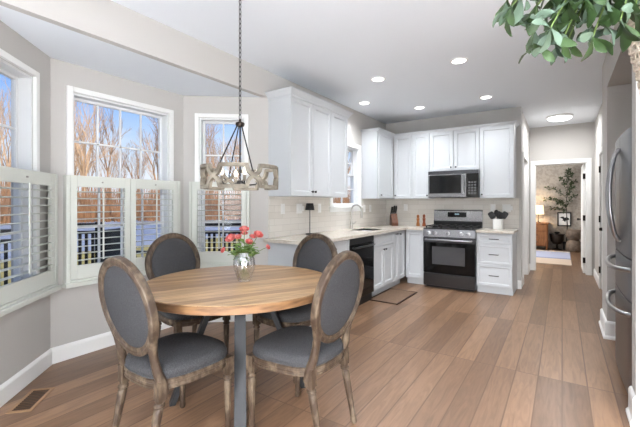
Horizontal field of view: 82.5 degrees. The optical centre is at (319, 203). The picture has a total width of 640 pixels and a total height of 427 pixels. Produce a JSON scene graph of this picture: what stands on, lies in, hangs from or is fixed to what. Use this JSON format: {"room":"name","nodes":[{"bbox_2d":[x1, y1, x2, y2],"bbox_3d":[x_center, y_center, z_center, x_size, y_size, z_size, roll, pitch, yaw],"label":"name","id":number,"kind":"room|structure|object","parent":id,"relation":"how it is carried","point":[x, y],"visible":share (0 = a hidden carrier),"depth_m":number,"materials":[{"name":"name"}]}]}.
{"room":"eat-in kitchen","nodes":[
{"label":"eat-in kitchen","id":0,"kind":"room"},
{"bbox_2d":[0,20,49,384],"bbox_3d":[-2.143,0.060,2.431,0.140,2.475,1.018,0,0,-11],"label":"wall","id":1,"kind":"structure","parent":0,"point":[24,331],"depth_m":2.70,"materials":[{"name":"grey paint"}]},
{"bbox_2d":[0,48,39,281],"bbox_3d":[-2.116,-0.172,2.430,0.141,1.620,0.620,0,0,-11],"label":"window","id":2,"kind":"structure","parent":1,"relation":"in","point":[21,82],"depth_m":2.67,"materials":[{"name":"white wood"}]},
{"bbox_2d":[0,166,54,305],"bbox_3d":[-2.045,0.201,2.521,0.078,0.871,0.777,0,0,-13],"label":"plantation shutter","id":3,"kind":"object","parent":2,"relation":"attached to","point":[15,290],"visible":1,"depth_m":2.54,"materials":[{"name":"grey wood"}]},
{"bbox_2d":[0,174,60,316],"bbox_3d":[-2.046,0.229,2.521,0.084,0.928,0.860,0,0,-11],"label":"trim","id":4,"kind":"structure","parent":1,"relation":"attached to","point":[7,308],"depth_m":2.73,"materials":[{"name":"grey wood"}]},
{"bbox_2d":[50,58,182,347],"bbox_3d":[-1.890,0.060,3.499,0.140,2.475,1.240,0,0,34],"label":"wall","id":5,"kind":"structure","parent":0,"point":[76,313],"depth_m":3.11,"materials":[{"name":"grey paint"}]},
{"bbox_2d":[66,85,173,262],"bbox_3d":[-1.876,-0.172,3.475,0.141,1.620,0.995,0,0,34],"label":"window","id":6,"kind":"structure","parent":5,"relation":"in","point":[90,99],"depth_m":3.49,"materials":[{"name":"white wood"}]},
{"bbox_2d":[70,175,129,279],"bbox_3d":[-1.933,0.201,3.229,0.077,0.871,0.503,0,0,31],"label":"plantation shutter","id":7,"kind":"object","parent":6,"relation":"attached to","point":[85,270],"visible":0.92,"depth_m":3.16,"materials":[{"name":"grey wood"}]},
{"bbox_2d":[130,179,177,269],"bbox_3d":[-1.653,0.201,3.650,0.077,0.871,0.503,0,0,31],"label":"plantation shutter","id":8,"kind":"object","parent":6,"relation":"attached to","point":[139,262],"visible":0.74,"depth_m":3.56,"materials":[{"name":"grey wood"}]},
{"bbox_2d":[62,175,179,288],"bbox_3d":[-1.795,0.229,3.441,0.084,0.928,1.092,0,0,34],"label":"trim","id":9,"kind":"structure","parent":5,"relation":"attached to","point":[67,283],"depth_m":3.00,"materials":[{"name":"grey wood"}]},
{"bbox_2d":[0,314,252,406],"bbox_3d":[-2.709,1.233,1.474,0.736,0.130,6.660,0,0,34],"label":"baseboard","id":10,"kind":"structure","parent":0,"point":[20,380],"depth_m":2.95,"materials":[{"name":"white wood"}]},
{"bbox_2d":[0,5,258,96],"bbox_3d":[-1.599,-1.227,3.215,0.660,0.100,2.530,0,0,34],"label":"ceiling","id":11,"kind":"structure","parent":0,"point":[57,42],"depth_m":2.98,"materials":[{"name":"white paint"}]},
{"bbox_2d":[0,0,385,202],"bbox_3d":[-0.400,-0.111,4.442,0.140,2.817,5.900,0,0,34],"label":"wall","id":12,"kind":"structure","parent":0,"point":[108,21],"depth_m":2.97,"materials":[{"name":"grey paint"}]},
{"bbox_2d":[268,96,331,196],"bbox_3d":[-0.200,-0.619,4.304,0.346,1.077,0.828,0,0,34],"label":"upper cabinet","id":13,"kind":"object","parent":12,"relation":"attached to","point":[299,131],"visible":0.99,"depth_m":4.04,"materials":[{"name":"grey wood"}]},
{"bbox_2d":[265,86,353,118],"bbox_3d":[-0.076,-1.184,4.467,0.373,0.078,1.350,0,0,34],"label":"crown molding","id":14,"kind":"structure","parent":12,"relation":"attached to","point":[288,91],"depth_m":4.07,"materials":[{"name":"grey wood"}]},
{"bbox_2d":[268,196,385,237],"bbox_3d":[0.323,0.152,5.396,0.010,0.464,3.230,0,0,34],"label":"backsplash","id":15,"kind":"structure","parent":12,"relation":"attached to","point":[290,223],"depth_m":4.79,"materials":[{"name":"tile"}]},
{"bbox_2d":[320,112,347,197],"bbox_3d":[0.130,-0.619,4.828,0.317,1.077,0.408,0,0,34],"label":"upper cabinet","id":16,"kind":"object","parent":12,"relation":"attached to","point":[339,123],"visible":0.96,"depth_m":4.75,"materials":[{"name":"grey wood"}]},
{"bbox_2d":[329,142,362,211],"bbox_3d":[0.359,-0.405,5.523,0.160,1.055,0.980,0,0,34],"label":"window","id":17,"kind":"structure","parent":12,"relation":"in","point":[355,149],"depth_m":5.82,"materials":[{"name":"white wood"}]},
{"bbox_2d":[362,131,392,198],"bbox_3d":[0.989,-0.619,6.116,0.323,1.077,0.643,0,0,34],"label":"upper cabinet","id":18,"kind":"object","parent":12,"relation":"attached to","point":[377,147],"visible":0.96,"depth_m":5.90,"materials":[{"name":"grey wood"}]},
{"bbox_2d":[183,95,267,264],"bbox_3d":[-1.037,0.060,4.085,0.918,2.475,0.140,0,0,-5],"label":"wall","id":19,"kind":"structure","parent":0,"point":[256,108],"depth_m":4.04,"materials":[{"name":"grey paint"}]},
{"bbox_2d":[189,182,250,267],"bbox_3d":[-1.092,0.229,3.968,0.660,0.928,0.084,0,0,-5],"label":"trim","id":20,"kind":"structure","parent":19,"relation":"attached to","point":[202,264],"depth_m":3.93,"materials":[{"name":"grey wood"}]},
{"bbox_2d":[195,113,247,250],"bbox_3d":[-1.082,-0.172,4.056,0.575,1.620,0.141,0,0,-5],"label":"window","id":21,"kind":"structure","parent":19,"relation":"in","point":[201,119],"depth_m":4.01,"materials":[{"name":"white wood"}]},
{"bbox_2d":[192,182,246,261],"bbox_3d":[-1.091,0.201,3.963,0.577,0.871,0.069,0,0,-5],"label":"plantation shutter","id":22,"kind":"object","parent":21,"relation":"attached to","point":[205,256],"visible":0.62,"depth_m":3.94,"materials":[{"name":"grey wood"}]},
{"bbox_2d":[0,248,630,426],"bbox_3d":[2.474,1.358,3.999,7.100,0.120,16.600,0,0,34],"label":"floor","id":23,"kind":"structure","parent":0,"point":[539,355],"depth_m":2.74,"materials":[{"name":"brown wood"}]},
{"bbox_2d":[5,387,54,413],"bbox_3d":[-1.903,1.295,2.409,0.140,0.005,0.300,0,0,-13],"label":"floor vent","id":24,"kind":"object","parent":23,"relation":"in","point":[34,397],"visible":1,"depth_m":2.39,"materials":[{"name":"brown wood"}]},
{"bbox_2d":[12,389,48,410],"bbox_3d":[-1.903,1.296,2.410,0.100,0.003,0.249,0,0,-13],"label":"grille","id":25,"kind":"object","parent":24,"relation":"attached to","point":[34,397],"depth_m":2.40,"materials":[{"name":"brown"}]},
{"bbox_2d":[98,256,233,426],"bbox_3d":[-0.832,0.777,2.007,0.486,1.041,0.592,0,0,35],"label":"dining chair","id":26,"kind":"object","parent":23,"relation":"on","point":[128,305],"visible":1,"depth_m":1.84,"materials":[{"name":"grey fabric"}]},
{"bbox_2d":[145,233,229,352],"bbox_3d":[-1.087,0.777,3.002,0.592,1.041,0.486,0,0,41],"label":"dining chair","id":27,"kind":"object","parent":23,"relation":"on","point":[169,253],"visible":0.38,"depth_m":3.05,"materials":[{"name":"grey fabric"}]},
{"bbox_2d":[147,265,321,426],"bbox_3d":[-0.558,0.918,2.549,1.298,0.760,1.298,0,0,34],"label":"dining table","id":28,"kind":"object","parent":23,"relation":"on","point":[210,291],"visible":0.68,"depth_m":2.26,"materials":[{"name":"brown wood"}]},
{"bbox_2d":[233,250,254,281],"bbox_3d":[-0.525,0.434,2.527,0.152,0.206,0.156,0,0,34],"label":"vase","id":29,"kind":"object","parent":28,"relation":"on","point":[242,279],"visible":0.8,"depth_m":2.52,"materials":[{"name":"clear glass"}]},
{"bbox_2d":[225,234,247,277],"bbox_3d":[-0.575,0.365,2.532,0.167,0.311,0.095,0,0,-10],"label":"ranunculus","id":30,"kind":"object","parent":29,"relation":"in","point":[230,237],"visible":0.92,"depth_m":2.52,"materials":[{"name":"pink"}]},
{"bbox_2d":[237,226,252,258],"bbox_3d":[-0.529,0.338,2.546,0.109,0.366,0.096,0,0,-42],"label":"ranunculus","id":31,"kind":"object","parent":29,"relation":"in","point":[244,229],"visible":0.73,"depth_m":2.54,"materials":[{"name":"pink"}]},
{"bbox_2d":[239,238,254,274],"bbox_3d":[-0.509,0.380,2.511,0.108,0.280,0.095,0,0,34],"label":"ranunculus","id":32,"kind":"object","parent":29,"relation":"in","point":[248,241],"visible":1,"depth_m":2.50,"materials":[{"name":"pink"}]},
{"bbox_2d":[240,230,263,277],"bbox_3d":[-0.474,0.354,2.521,0.140,0.334,0.130,0,0,34],"label":"ranunculus","id":33,"kind":"object","parent":29,"relation":"in","point":[259,234],"visible":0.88,"depth_m":2.52,"materials":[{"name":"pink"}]},
{"bbox_2d":[253,233,337,383],"bbox_3d":[-0.193,0.777,2.949,0.486,1.041,0.592,0,0,40],"label":"dining chair","id":34,"kind":"object","parent":23,"relation":"on","point":[315,251],"visible":0.32,"depth_m":3.02,"materials":[{"name":"grey fabric"}]},
{"bbox_2d":[246,250,363,426],"bbox_3d":[-0.080,0.777,2.143,0.592,1.041,0.486,0,0,35],"label":"dining chair","id":35,"kind":"object","parent":23,"relation":"on","point":[298,351],"visible":1,"depth_m":2.00,"materials":[{"name":"grey fabric"}]},
{"bbox_2d":[268,240,348,326],"bbox_3d":[-0.097,0.860,4.196,0.632,0.876,0.783,0,0,34],"label":"base cabinet","id":36,"kind":"object","parent":23,"relation":"on","point":[279,254],"visible":0.06,"depth_m":3.96,"materials":[{"name":"grey wood"}]},
{"bbox_2d":[263,224,430,244],"bbox_3d":[0.675,0.403,5.115,0.907,0.038,3.310,0,0,34],"label":"countertop","id":37,"kind":"structure","parent":36,"relation":"on","point":[344,234],"depth_m":4.67,"materials":[{"name":"stone"}]},
{"bbox_2d":[305,203,314,234],"bbox_3d":[-0.126,0.190,4.512,0.118,0.386,0.118,0,0,34],"label":"table lamp","id":38,"kind":"object","parent":37,"relation":"on","point":[309,206],"visible":0.91,"depth_m":4.48,"materials":[{"name":"black plastic"}]},
{"bbox_2d":[349,204,362,228],"bbox_3d":[0.569,0.197,5.511,0.223,0.373,0.153,0,0,34],"label":"faucet","id":39,"kind":"object","parent":37,"relation":"on","point":[361,215],"visible":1,"depth_m":5.50,"materials":[{"name":"silver metal"}]},
{"bbox_2d":[390,214,397,225],"bbox_3d":[1.282,0.279,6.333,0.110,0.208,0.164,0,0,-5],"label":"knife block","id":40,"kind":"object","parent":37,"relation":"on","point":[393,217],"visible":1,"depth_m":6.28,"materials":[{"name":"brown wood"}]},
{"bbox_2d":[348,235,374,304],"bbox_3d":[0.324,0.862,4.796,0.636,0.872,0.670,0,0,34],"label":"dishwasher","id":41,"kind":"object","parent":23,"relation":"on","point":[363,246],"visible":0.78,"depth_m":4.74,"materials":[{"name":"black plastic"}]},
{"bbox_2d":[362,230,392,295],"bbox_3d":[0.684,0.860,5.379,0.625,0.876,0.688,0,0,34],"label":"base cabinet","id":42,"kind":"object","parent":23,"relation":"on","point":[383,247],"visible":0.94,"depth_m":5.20,"materials":[{"name":"grey wood"}]},
{"bbox_2d":[369,288,416,304],"bbox_3d":[1.028,1.292,5.103,0.420,0.012,0.770,0,0,34],"label":"kitchen mat","id":43,"kind":"object","parent":23,"relation":"on","point":[391,296],"visible":0.99,"depth_m":5.05,"materials":[{"name":"brown fabric"}]},
{"bbox_2d":[388,230,404,288],"bbox_3d":[1.009,0.860,5.865,0.634,0.876,0.477,0,0,34],"label":"base cabinet","id":44,"kind":"object","parent":23,"relation":"on","point":[398,236],"visible":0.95,"depth_m":5.69,"materials":[{"name":"grey wood"}]},
{"bbox_2d":[406,230,425,284],"bbox_3d":[1.677,0.860,6.077,0.298,0.876,0.599,0,0,34],"label":"base cabinet","id":45,"kind":"object","parent":23,"relation":"on","point":[414,271],"visible":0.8,"depth_m":5.85,"materials":[{"name":"grey wood"}]},
{"bbox_2d":[423,210,482,291],"bbox_3d":[2.085,0.703,5.724,0.760,1.190,0.705,0,0,34],"label":"gas range","id":46,"kind":"object","parent":23,"relation":"on","point":[449,245],"visible":1,"depth_m":5.52,"materials":[{"name":"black metal"}]},
{"bbox_2d":[423,226,480,230],"bbox_3d":[2.085,0.387,5.724,0.760,0.013,0.555,0,0,34],"label":"cooktop","id":47,"kind":"object","parent":46,"relation":"in","point":[433,228],"depth_m":5.54,"materials":[{"name":"black metal"}]},
{"bbox_2d":[477,232,516,295],"bbox_3d":[2.629,0.860,5.424,0.464,0.876,0.634,0,0,34],"label":"base cabinet","id":48,"kind":"object","parent":23,"relation":"on","point":[496,252],"visible":1,"depth_m":5.20,"materials":[{"name":"grey wood"}]},
{"bbox_2d":[476,228,517,233],"bbox_3d":[2.637,0.403,5.418,0.487,0.038,0.635,0,0,34],"label":"countertop","id":49,"kind":"structure","parent":48,"relation":"on","point":[482,230],"depth_m":5.21,"materials":[{"name":"stone"}]},
{"bbox_2d":[493,219,503,228],"bbox_3d":[2.668,0.308,5.466,0.148,0.150,0.148,0,0,34],"label":"utensil crock","id":50,"kind":"object","parent":49,"relation":"on","point":[497,223],"visible":0.93,"depth_m":5.40,"materials":[{"name":"white ceramic"}]},
{"bbox_2d":[536,222,548,249],"bbox_3d":[6.029,0.923,10.602,1.070,0.750,0.505,0,0,34],"label":"dresser","id":51,"kind":"object","parent":23,"relation":"on","point":[541,228],"visible":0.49,"depth_m":10.22,"materials":[{"name":"brown wood"}]},
{"bbox_2d":[536,205,543,222],"bbox_3d":[6.261,0.297,10.463,0.290,0.499,0.290,0,0,34],"label":"table lamp","id":52,"kind":"object","parent":51,"relation":"on","point":[539,208],"visible":0.76,"depth_m":10.35,"materials":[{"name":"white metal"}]},
{"bbox_2d":[536,250,571,265],"bbox_3d":[5.072,1.290,9.206,2.070,0.013,2.550,0,0,34],"label":"rug","id":53,"kind":"object","parent":23,"relation":"on","point":[542,256],"visible":0.44,"depth_m":8.67,"materials":[{"name":"fabric"}]},
{"bbox_2d":[549,233,564,249],"bbox_3d":[6.647,1.075,10.231,0.380,0.445,0.380,0,0,34],"label":"planter","id":54,"kind":"object","parent":23,"relation":"on","point":[556,239],"visible":0.96,"depth_m":10.12,"materials":[{"name":"brown metal"}]},
{"bbox_2d":[543,168,577,249],"bbox_3d":[6.718,0.146,10.192,0.860,2.305,0.376,0,0,34],"label":"tree","id":55,"kind":"object","parent":23,"relation":"on","point":[561,202],"visible":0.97,"depth_m":10.18,"materials":[{"name":"green plant"}]},
{"bbox_2d":[565,229,580,251],"bbox_3d":[6.850,1.003,9.832,0.390,0.590,0.390,0,0,34],"label":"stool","id":56,"kind":"object","parent":23,"relation":"on","point":[573,244],"visible":0.83,"depth_m":9.70,"materials":[{"name":"brown fabric"}]},
{"bbox_2d":[605,127,631,392],"bbox_3d":[2.469,0.403,2.463,0.851,1.790,0.905,0,0,34],"label":"refrigerator","id":57,"kind":"object","parent":23,"relation":"on","point":[621,159],"visible":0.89,"depth_m":2.51,"materials":[{"name":"silver metal"}]},
{"bbox_2d":[111,0,613,127],"bbox_3d":[1.505,-1.529,1.834,5.920,0.120,11.920,0,0,34],"label":"ceiling","id":58,"kind":"structure","parent":0,"point":[332,49],"depth_m":3.55,"materials":[{"name":"white paint"}]},
{"bbox_2d":[200,0,277,190],"bbox_3d":[-0.558,-0.784,2.546,0.532,1.370,0.532,0,0,34],"label":"chandelier","id":59,"kind":"object","parent":58,"relation":"hanging from","point":[205,169],"visible":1,"depth_m":2.48,"materials":[{"name":"grey wood"}]},
{"bbox_2d":[450,57,467,63],"bbox_3d":[1.428,-1.464,3.748,0.176,0.008,0.176,0,0,34],"label":"recessed light","id":60,"kind":"object","parent":58,"relation":"in","point":[459,60],"visible":1,"depth_m":3.74,"materials":[{"name":"white"}]},
{"bbox_2d":[546,113,572,121],"bbox_3d":[4.023,-1.430,6.128,0.380,0.076,0.380,0,0,34],"label":"flush ceiling light","id":61,"kind":"object","parent":58,"relation":"attached to","point":[564,116],"visible":1,"depth_m":6.02,"materials":[{"name":"white"}]},
{"bbox_2d":[548,115,571,121],"bbox_3d":[4.023,-1.415,6.128,0.344,0.047,0.344,0,0,34],"label":"diffuser","id":62,"kind":"object","parent":61,"relation":"attached to","point":[553,118],"depth_m":6.04,"materials":[{"name":"white plastic"}]},
{"bbox_2d":[620,3,639,89],"bbox_3d":[1.074,-0.881,1.000,0.465,1.176,0.466,0,0,20],"label":"hanging basket","id":63,"kind":"object","parent":58,"relation":"hanging from","point":[634,48],"visible":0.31,"depth_m":1.07,"materials":[{"name":"wicker"}]},
{"bbox_2d":[492,0,639,65],"bbox_3d":[0.730,-0.582,0.998,0.487,0.402,0.269,0,0,8],"label":"trailing plant","id":64,"kind":"object","parent":63,"relation":"in","point":[564,15],"visible":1,"depth_m":0.98,"materials":[{"name":"green plant"}]},
{"bbox_2d":[386,107,521,288],"bbox_3d":[2.170,-0.086,6.193,2.207,2.767,0.140,0,0,34],"label":"wall","id":65,"kind":"structure","parent":0,"point":[515,113],"depth_m":5.79,"materials":[{"name":"grey paint"}]},
{"bbox_2d":[394,135,411,198],"bbox_3d":[1.494,-0.619,6.343,0.321,1.077,0.358,0,0,34],"label":"upper cabinet","id":66,"kind":"object","parent":65,"relation":"attached to","point":[402,145],"visible":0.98,"depth_m":6.22,"materials":[{"name":"grey wood"}]},
{"bbox_2d":[412,133,434,198],"bbox_3d":[1.750,-0.619,6.173,0.290,1.077,0.358,0,0,34],"label":"upper cabinet","id":67,"kind":"object","parent":65,"relation":"attached to","point":[421,142],"visible":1,"depth_m":6.06,"materials":[{"name":"grey wood"}]},
{"bbox_2d":[361,120,518,136],"bbox_3d":[1.865,-1.169,5.817,2.389,0.048,0.654,0,0,14],"label":"crown molding","id":68,"kind":"structure","parent":65,"relation":"attached to","point":[515,122],"depth_m":5.78,"materials":[{"name":"grey wood"}]},
{"bbox_2d":[386,198,518,228],"bbox_3d":[2.120,0.091,6.136,2.167,0.586,0.010,0,0,34],"label":"backsplash","id":69,"kind":"structure","parent":65,"relation":"attached to","point":[416,207],"depth_m":6.13,"materials":[{"name":"tile"}]},
{"bbox_2d":[430,128,479,171],"bbox_3d":[2.190,-0.837,5.881,0.762,0.640,0.358,0,0,34],"label":"upper cabinet","id":70,"kind":"object","parent":65,"relation":"attached to","point":[459,149],"visible":0.88,"depth_m":5.74,"materials":[{"name":"grey wood"}]},
{"bbox_2d":[428,169,479,197],"bbox_3d":[2.158,-0.302,5.833,0.760,0.424,0.449,0,0,34],"label":"microwave","id":71,"kind":"object","parent":70,"relation":"attached to","point":[455,183],"visible":0.98,"depth_m":5.69,"materials":[{"name":"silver metal"}]},
{"bbox_2d":[480,125,515,197],"bbox_3d":[2.702,-0.619,5.541,0.464,1.077,0.358,0,0,34],"label":"upper cabinet","id":72,"kind":"object","parent":65,"relation":"attached to","point":[497,143],"visible":1,"depth_m":5.42,"materials":[{"name":"grey wood"}]},
{"bbox_2d":[522,112,529,262],"bbox_3d":[3.562,-0.086,6.415,0.100,2.767,1.770,0,0,34],"label":"wall","id":73,"kind":"structure","parent":0,"point":[525,128],"depth_m":6.70,"materials":[{"name":"grey paint"}]},
{"bbox_2d":[522,152,528,284],"bbox_3d":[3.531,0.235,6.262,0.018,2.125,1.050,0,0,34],"label":"door frame","id":74,"kind":"structure","parent":73,"relation":"attached to","point":[524,156],"depth_m":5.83,"materials":[{"name":"white wood"}]},
{"bbox_2d":[536,164,582,248],"bbox_3d":[6.621,-0.002,10.608,3.700,2.600,0.100,0,0,34],"label":"wall","id":75,"kind":"structure","parent":0,"point":[548,175],"depth_m":10.45,"materials":[{"name":"paint"}]},
{"bbox_2d":[557,212,570,225],"bbox_3d":[6.918,0.446,10.332,0.330,0.395,0.029,0,0,34],"label":"picture frame","id":76,"kind":"object","parent":75,"relation":"attached to","point":[561,218],"visible":0.95,"depth_m":10.34,"materials":[{"name":"black plastic"}]},
{"bbox_2d":[530,122,594,275],"bbox_3d":[4.550,-0.086,6.894,1.417,2.767,0.120,0,0,34],"label":"wall","id":77,"kind":"structure","parent":0,"point":[569,141],"depth_m":6.78,"materials":[{"name":"grey paint"}]},
{"bbox_2d":[530,158,591,274],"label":"door frame","id":78,"kind":"structure","parent":77,"relation":"in","point":[581,160],"depth_m":6.78,"materials":[{"name":"white wood"}]},
{"bbox_2d":[577,164,585,272],"bbox_3d":[5.070,0.280,7.083,0.104,2.021,0.840,0,0,34],"label":"door","id":79,"kind":"structure","parent":77,"relation":"in","point":[583,174],"depth_m":6.75,"materials":[{"name":"white wood"}]},
{"bbox_2d":[595,105,601,275],"bbox_3d":[4.092,-0.086,5.176,0.120,2.767,3.250,0,0,34],"label":"wall","id":80,"kind":"structure","parent":0,"point":[598,122],"depth_m":6.03,"materials":[{"name":"grey paint"}]},
{"bbox_2d":[599,147,601,288],"bbox_3d":[4.026,0.240,5.201,0.018,2.115,0.990,0,0,34],"label":"trim","id":81,"kind":"structure","parent":80,"relation":"attached to","point":[600,149],"depth_m":5.55,"materials":[{"name":"white wood"}]},
{"bbox_2d":[599,155,601,288],"bbox_3d":[4.024,0.277,5.210,0.110,2.027,0.846,0,0,34],"label":"door","id":82,"kind":"structure","parent":80,"relation":"in","point":[600,167],"depth_m":5.53,"materials":[{"name":"white wood"}]},
{"bbox_2d":[599,308,614,340],"bbox_3d":[3.491,1.213,3.966,0.770,0.170,1.630,0,0,34],"label":"baseboard","id":83,"kind":"structure","parent":80,"relation":"attached to","point":[607,328],"depth_m":3.50,"materials":[{"name":"white"}]},
{"bbox_2d":[602,53,631,321],"bbox_3d":[3.291,-0.086,3.457,0.940,2.767,0.500,0,0,34],"label":"wall","id":84,"kind":"structure","parent":0,"point":[616,100],"depth_m":3.50,"materials":[{"name":"grey paint"}]},
{"bbox_2d":[607,22,631,86],"bbox_3d":[2.696,-1.296,2.561,0.940,0.347,1.650,0,0,34],"label":"wall","id":85,"kind":"structure","parent":0,"point":[619,66],"depth_m":3.10,"materials":[{"name":"grey paint"}]},
{"bbox_2d":[632,64,639,396],"bbox_3d":[3.073,0.088,1.411,2.840,2.420,0.150,0,0,34],"label":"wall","id":86,"kind":"structure","parent":0,"point":[635,91],"depth_m":2.15,"materials":[{"name":"grey paint"}]},
{"bbox_2d":[626,386,639,426],"bbox_3d":[3.052,1.213,1.407,2.870,0.170,0.180,0,0,34],"label":"baseboard","id":87,"kind":"structure","parent":86,"relation":"attached to","point":[633,409],"depth_m":2.13,"materials":[{"name":"white wood"}]},
{"label":"outside","id":88,"kind":"structure","parent":0,"visible":0},
{"bbox_2d":[1,216,237,285],"bbox_3d":[-40.565,2.173,86.937,156.250,0.250,220.000,0,0,34],"label":"ground","id":89,"kind":"structure","parent":88,"point":[144,248],"depth_m":14.64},
{"bbox_2d":[0,78,10,192],"bbox_3d":[-50.670,-10.213,62.077,11.339,24.647,10.153,0,0,-36],"label":"bare tree","id":90,"kind":"object","parent":89,"relation":"on","point":[8,102],"visible":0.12,"depth_m":61.80,"materials":[{"name":"brown plant"}]},
{"bbox_2d":[0,95,10,201],"bbox_3d":[-46.594,-7.572,51.269,8.905,19.323,6.492,0,0,-24],"label":"bare tree","id":91,"kind":"object","parent":89,"relation":"on","point":[1,135],"visible":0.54,"depth_m":52.20,"materials":[{"name":"brown plant"}]},
{"bbox_2d":[0,93,10,195],"bbox_3d":[-67.832,-10.538,77.363,10.433,25.274,13.530,0,0,37],"label":"bare tree","id":92,"kind":"object","parent":89,"relation":"on","point":[1,154],"visible":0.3,"depth_m":78.05,"materials":[{"name":"brown plant"}]},
{"bbox_2d":[74,111,92,174],"bbox_3d":[-63.878,-11.967,93.365,10.041,28.130,11.524,0,0,-18],"label":"bare tree","id":93,"kind":"object","parent":89,"relation":"on","point":[75,111],"visible":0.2,"depth_m":95.26,"materials":[{"name":"brown plant"}]},
{"bbox_2d":[74,101,105,199],"bbox_3d":[-39.653,-9.414,61.055,7.734,23.020,10.609,0,0,-5],"label":"bare tree","id":94,"kind":"object","parent":89,"relation":"on","point":[76,146],"visible":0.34,"depth_m":61.65,"materials":[{"name":"brown plant"}]},
{"bbox_2d":[74,102,116,203],"bbox_3d":[-33.506,-8.704,51.944,7.255,21.594,9.952,0,0,-3],"label":"bare tree","id":95,"kind":"object","parent":89,"relation":"on","point":[86,166],"visible":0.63,"depth_m":51.13,"materials":[{"name":"brown plant"}]},
{"bbox_2d":[82,107,132,191],"bbox_3d":[-44.948,-9.249,76.258,10.104,22.735,9.118,0,0,-16],"label":"bare tree","id":96,"kind":"object","parent":89,"relation":"on","point":[111,118],"visible":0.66,"depth_m":74.72,"materials":[{"name":"brown plant"}]},
{"bbox_2d":[91,142,123,190],"bbox_3d":[-49.563,-6.353,85.256,7.772,16.894,6.959,0,0,44],"label":"bare tree","id":97,"kind":"object","parent":89,"relation":"on","point":[113,157],"visible":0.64,"depth_m":86.44,"materials":[{"name":"brown plant"}]},
{"bbox_2d":[108,142,133,191],"bbox_3d":[-55.434,-7.556,101.531,7.963,19.291,10.327,0,0,-18],"label":"bare tree","id":98,"kind":"object","parent":89,"relation":"on","point":[116,166],"visible":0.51,"depth_m":101.38,"materials":[{"name":"brown plant"}]},
{"bbox_2d":[117,148,149,178],"bbox_3d":[-43.430,-5.763,85.563,6.481,15.699,6.653,0,0,17],"label":"bare tree","id":99,"kind":"object","parent":89,"relation":"on","point":[128,161],"visible":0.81,"depth_m":85.43,"materials":[{"name":"brown plant"}]},
{"bbox_2d":[127,140,150,210],"bbox_3d":[-47.049,-7.278,95.173,7.733,18.733,10.028,0,0,2],"label":"bare tree","id":100,"kind":"object","parent":89,"relation":"on","point":[135,152],"visible":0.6,"depth_m":94.73,"materials":[{"name":"brown plant"}]},
{"bbox_2d":[134,131,157,179],"bbox_3d":[-48.714,-9.702,105.316,10.867,23.620,9.730,0,0,-40],"label":"bare tree","id":101,"kind":"object","parent":89,"relation":"on","point":[148,143],"visible":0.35,"depth_m":104.75,"materials":[{"name":"brown plant"}]},
{"bbox_2d":[135,116,157,207],"bbox_3d":[-29.553,-9.784,66.715,9.872,23.751,8.228,0,0,26],"label":"bare tree","id":102,"kind":"object","parent":89,"relation":"on","point":[155,133],"visible":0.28,"depth_m":67.78,"materials":[{"name":"brown plant"}]},
{"bbox_2d":[0,181,349,223],"bbox_3d":[-17.174,-0.225,43.977,64.510,4.640,18.818,0,0,-21],"label":"trees","id":103,"kind":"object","parent":89,"relation":"on","point":[6,201],"depth_m":42.92,"materials":[{"name":"brown plant"}]},
{"bbox_2d":[206,124,227,201],"bbox_3d":[-20.922,-8.099,70.736,8.467,20.371,7.057,0,0,41],"label":"bare tree","id":104,"kind":"object","parent":89,"relation":"on","point":[210,141],"visible":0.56,"depth_m":69.07,"materials":[{"name":"brown plant"}]},
{"bbox_2d":[209,143,230,192],"bbox_3d":[-26.365,-6.641,90.263,7.854,17.492,6.244,0,0,24],"label":"bare tree","id":105,"kind":"object","parent":89,"relation":"on","point":[219,147],"visible":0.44,"depth_m":89.47,"materials":[{"name":"brown plant"}]},
{"bbox_2d":[217,132,239,196],"bbox_3d":[-17.689,-6.534,76.430,7.594,17.245,6.406,0,0,-38],"label":"bare tree","id":106,"kind":"object","parent":89,"relation":"on","point":[237,148],"visible":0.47,"depth_m":75.99,"materials":[{"name":"brown plant"}]},
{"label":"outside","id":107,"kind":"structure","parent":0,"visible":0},
{"bbox_2d":[0,219,240,259],"bbox_3d":[2.239,2.046,58.525,27.000,0.005,220.000,0,0,34],"label":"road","id":108,"kind":"structure","parent":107,"point":[145,231],"depth_m":26.57,"materials":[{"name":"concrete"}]},
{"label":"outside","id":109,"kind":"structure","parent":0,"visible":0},
{"bbox_3d":[-3.333,1.448,5.033,3.680,0.100,7.700,0,0,34],"label":"deck","id":110,"kind":"object","parent":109,"visible":0},
{"bbox_2d":[0,229,10,285],"bbox_3d":[-4.045,0.853,4.485,1.237,1.090,0.120,0,0,-42],"label":"deck railing","id":111,"kind":"object","parent":110,"relation":"on","point":[1,230],"visible":0.06,"depth_m":4.55,"materials":[{"name":"black metal"}]},
{"bbox_2d":[77,222,102,264],"bbox_3d":[-4.068,0.853,5.941,0.955,1.090,0.120,0,0,-14],"label":"deck railing","id":112,"kind":"object","parent":110,"relation":"on","point":[93,235],"visible":0.18,"depth_m":5.98,"materials":[{"name":"black metal"}]},
{"bbox_2d":[97,228,146,262],"bbox_3d":[-2.836,0.888,5.417,0.580,1.020,0.640,0,0,6],"label":"patio chair","id":113,"kind":"object","parent":110,"relation":"on","point":[112,233],"visible":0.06,"depth_m":5.33,"materials":[{"name":"black plastic"}]},
{"bbox_2d":[205,223,240,250],"bbox_3d":[-1.579,0.853,6.029,1.421,1.090,0.120,0,0,-6],"label":"deck railing","id":114,"kind":"object","parent":110,"relation":"on","point":[206,224],"visible":0.14,"depth_m":6.00,"materials":[{"name":"black metal"}]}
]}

